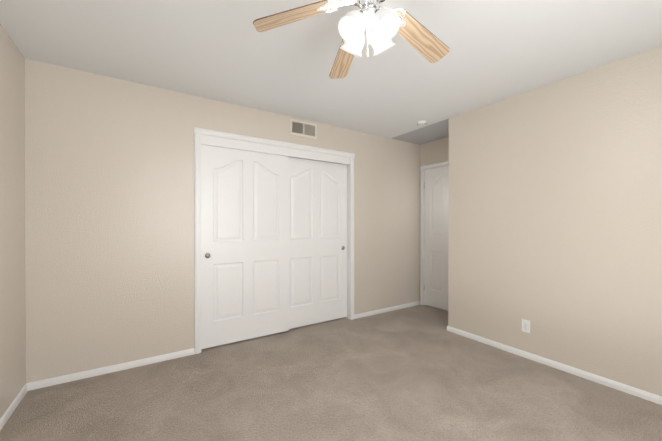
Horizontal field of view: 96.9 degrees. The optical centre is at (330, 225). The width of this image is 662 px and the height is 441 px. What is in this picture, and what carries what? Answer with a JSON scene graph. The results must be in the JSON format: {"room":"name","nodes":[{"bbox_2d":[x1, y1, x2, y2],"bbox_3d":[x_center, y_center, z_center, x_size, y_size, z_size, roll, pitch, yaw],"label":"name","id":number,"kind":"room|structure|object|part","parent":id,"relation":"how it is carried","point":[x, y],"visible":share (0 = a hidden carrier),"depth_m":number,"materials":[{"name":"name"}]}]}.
{"room":"empty bedroom","nodes":[
{"label":"empty bedroom","id":0,"kind":"room"},
{"bbox_2d":[0,24,25,417],"bbox_3d":[-1.236,0.001,0.483,0.120,2.440,4.140,0,0,-33],"label":"wall","id":1,"kind":"structure","parent":0,"point":[12,248],"depth_m":1.93,"materials":[{"name":"beige paint"}]},
{"bbox_2d":[0,384,27,430],"bbox_3d":[-1.180,1.194,0.523,0.012,0.054,3.900,0,0,-33],"label":"baseboard","id":2,"kind":"structure","parent":1,"relation":"attached to","point":[7,414],"depth_m":1.91,"materials":[{"name":"white wood"}]},
{"bbox_2d":[25,59,419,382],"bbox_3d":[-0.423,-0.010,3.402,4.416,2.440,0.120,0,0,-33],"label":"wall","id":3,"kind":"structure","parent":0,"point":[109,214],"depth_m":2.50,"materials":[{"name":"beige paint"}]},
{"bbox_2d":[26,348,194,390],"bbox_3d":[-1.765,1.187,2.460,1.134,0.054,0.012,0,0,-33],"label":"baseboard","id":4,"kind":"structure","parent":3,"relation":"attached to","point":[90,373],"depth_m":2.40,"materials":[{"name":"white wood"}]},
{"bbox_2d":[194,133,200,353],"bbox_3d":[-1.264,0.171,2.778,0.057,2.084,0.017,0,0,-33],"label":"trim","id":5,"kind":"structure","parent":3,"relation":"attached to","point":[197,242],"depth_m":2.77,"materials":[{"name":"white wood"}]},
{"bbox_2d":[194,127,354,157],"bbox_3d":[-0.493,-0.902,3.272,1.893,0.057,0.017,0,0,-33],"label":"trim","id":6,"kind":"structure","parent":3,"relation":"attached to","point":[203,131],"depth_m":3.15,"materials":[{"name":"white wood"}]},
{"bbox_2d":[201,135,349,164],"bbox_3d":[-0.504,-0.825,3.290,1.771,0.088,0.016,0,0,-33],"label":"valance","id":7,"kind":"object","parent":3,"relation":"attached to","point":[237,144],"visible":0.86,"depth_m":3.18,"materials":[{"name":"white wood"}]},
{"bbox_2d":[201,134,349,318],"bbox_3d":[-0.523,0.162,3.339,1.789,2.098,0.119,0,0,-33],"label":"door frame","id":8,"kind":"structure","parent":3,"relation":"attached to","point":[348,241],"depth_m":3.79,"materials":[{"name":"white wood"}]},
{"bbox_2d":[290,119,316,138],"bbox_3d":[-0.315,-1.114,3.389,0.345,0.176,0.015,0,0,-33],"label":"air vent","id":9,"kind":"object","parent":3,"relation":"in","point":[301,128],"visible":1,"depth_m":3.39,"materials":[{"name":"beige metal"}]},
{"bbox_2d":[350,157,353,319],"bbox_3d":[0.278,0.167,3.775,0.057,2.084,0.017,0,0,-33],"label":"trim","id":10,"kind":"structure","parent":3,"relation":"attached to","point":[351,238],"depth_m":3.76,"materials":[{"name":"white wood"}]},
{"bbox_2d":[354,301,419,318],"bbox_3d":[0.833,1.181,4.141,1.269,0.054,0.012,0,0,-33],"label":"baseboard","id":11,"kind":"structure","parent":3,"relation":"attached to","point":[374,312],"depth_m":4.09,"materials":[{"name":"white wood"}]},
{"bbox_3d":[-0.532,-0.854,3.333,1.771,0.030,0.083,0,0,-33],"label":"track","id":12,"kind":"object","parent":3,"relation":"attached to","visible":0},
{"bbox_2d":[201,144,288,348],"bbox_3d":[-0.876,0.203,3.090,0.921,1.982,0.035,0,0,-33],"label":"closet door","id":13,"kind":"structure","parent":12,"relation":"hanging from","point":[245,243],"depth_m":3.05,"materials":[{"name":"white wood"}]},
{"bbox_2d":[289,157,346,328],"bbox_3d":[-0.189,0.201,3.586,0.921,1.982,0.035,0,0,-33],"label":"closet door","id":14,"kind":"structure","parent":12,"relation":"hanging from","point":[317,241],"depth_m":3.58,"materials":[{"name":"white wood"}]},
{"bbox_2d":[0,305,661,440],"bbox_3d":[0.406,1.245,2.014,4.536,0.060,4.920,0,0,-33],"label":"floor","id":15,"kind":"structure","parent":0,"point":[417,373],"depth_m":2.08,"materials":[{"name":"carpet"}]},
{"bbox_2d":[0,0,661,144],"bbox_3d":[0.618,-1.273,1.677,4.536,0.100,4.140,0,0,-33],"label":"ceiling","id":16,"kind":"structure","parent":0,"point":[228,52],"depth_m":2.05,"materials":[{"name":"paint"}]},
{"bbox_2d":[253,0,448,78],"bbox_3d":[0.210,-0.996,1.405,1.016,0.453,1.060,0,0,-33],"label":"ceiling fan","id":17,"kind":"object","parent":16,"relation":"hanging from","point":[386,23],"visible":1,"depth_m":1.42,"materials":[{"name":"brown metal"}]},
{"bbox_3d":[-0.178,-1.008,1.409,0.392,0.006,0.122,-14,11,4],"label":"blade","id":18,"kind":"part","parent":17,"relation":"part of","materials":[{"name":"brown wood"}]},
{"bbox_3d":[0.088,-1.010,1.730,0.122,0.006,0.392,-12,-11,-17],"label":"blade","id":19,"kind":"part","parent":17,"relation":"part of","materials":[{"name":"brown wood"}]},
{"bbox_3d":[0.096,-0.905,1.318,0.126,0.128,0.119,0,0,-33],"label":"lamp shade","id":20,"kind":"part","parent":17,"relation":"part of","materials":[{"name":"white glass"}]},
{"bbox_3d":[0.107,-0.905,1.467,0.119,0.128,0.126,0,0,-33],"label":"lamp shade","id":21,"kind":"part","parent":17,"relation":"part of","materials":[{"name":"white glass"}]},
{"bbox_3d":[0.108,-0.922,1.329,0.054,0.064,0.041,0,0,-33],"label":"bulb","id":22,"kind":"part","parent":17,"relation":"part of","materials":[{"name":"white glass"}]},
{"bbox_3d":[0.256,-0.905,1.456,0.126,0.128,0.119,0,0,-33],"label":"lamp shade","id":23,"kind":"part","parent":17,"relation":"part of","materials":[{"name":"white glass"}]},
{"bbox_3d":[0.233,-0.922,1.319,0.041,0.064,0.054,0,0,-33],"label":"bulb","id":24,"kind":"part","parent":17,"relation":"part of","materials":[{"name":"white glass"}]},
{"bbox_3d":[0.245,-0.905,1.306,0.119,0.128,0.126,0,0,-33],"label":"lamp shade","id":25,"kind":"part","parent":17,"relation":"part of","materials":[{"name":"white glass"}]},
{"label":"blade","id":26,"kind":"part","parent":17,"relation":"part of","materials":[{"name":"brown wood"}]},
{"bbox_2d":[417,120,427,125],"bbox_3d":[1.083,-1.211,3.479,0.124,0.038,0.124,0,0,-33],"label":"smoke detector","id":27,"kind":"object","parent":16,"relation":"attached to","point":[422,122],"visible":1,"depth_m":3.44,"materials":[{"name":"white plastic"}]},
{"bbox_2d":[420,144,422,173],"bbox_3d":[1.429,-0.014,4.495,0.120,2.440,0.057,0,0,-33],"label":"wall","id":28,"kind":"structure","parent":0,"point":[421,154],"depth_m":4.46,"materials":[{"name":"beige paint"}]},
{"bbox_2d":[423,137,448,165],"bbox_3d":[1.661,-1.046,4.132,0.120,0.372,0.798,0,0,-33],"label":"wall","id":29,"kind":"structure","parent":0,"point":[436,151],"depth_m":4.23,"materials":[{"name":"beige paint"}]},
{"bbox_2d":[420,169,423,304],"bbox_3d":[1.379,0.180,4.446,0.017,2.054,0.057,0,0,-33],"label":"door frame","id":30,"kind":"structure","parent":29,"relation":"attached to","point":[422,237],"depth_m":4.43,"materials":[{"name":"white wood"}]},
{"bbox_2d":[420,160,448,169],"bbox_3d":[1.603,-0.875,4.095,0.017,0.057,0.884,0,0,-33],"label":"door frame","id":31,"kind":"structure","parent":29,"relation":"attached to","point":[443,163],"depth_m":4.23,"materials":[{"name":"white wood"}]},
{"bbox_2d":[424,165,448,310],"bbox_3d":[1.629,0.178,4.115,0.035,2.030,0.756,0,0,-33],"label":"door","id":32,"kind":"structure","parent":29,"relation":"in","point":[436,219],"depth_m":4.24,"materials":[{"name":"white wood"}]},
{"bbox_2d":[448,45,661,395],"bbox_3d":[2.467,-0.006,2.324,0.735,2.440,2.970,0,0,-33],"label":"wall","id":33,"kind":"structure","parent":0,"point":[555,214],"depth_m":2.42,"materials":[{"name":"beige paint"}]},
{"bbox_2d":[522,319,529,332],"bbox_3d":[1.788,0.923,2.692,0.009,0.115,0.070,0,0,-33],"label":"outlet","id":34,"kind":"object","parent":33,"relation":"attached to","point":[525,325],"visible":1,"depth_m":2.69,"materials":[{"name":"white plastic"}]},
{"bbox_2d":[447,326,661,404],"bbox_3d":[2.150,1.188,2.131,0.012,0.054,2.983,0,0,-33],"label":"baseboard","id":35,"kind":"structure","parent":33,"relation":"attached to","point":[648,396],"depth_m":2.42,"materials":[{"name":"white wood"}]}
]}

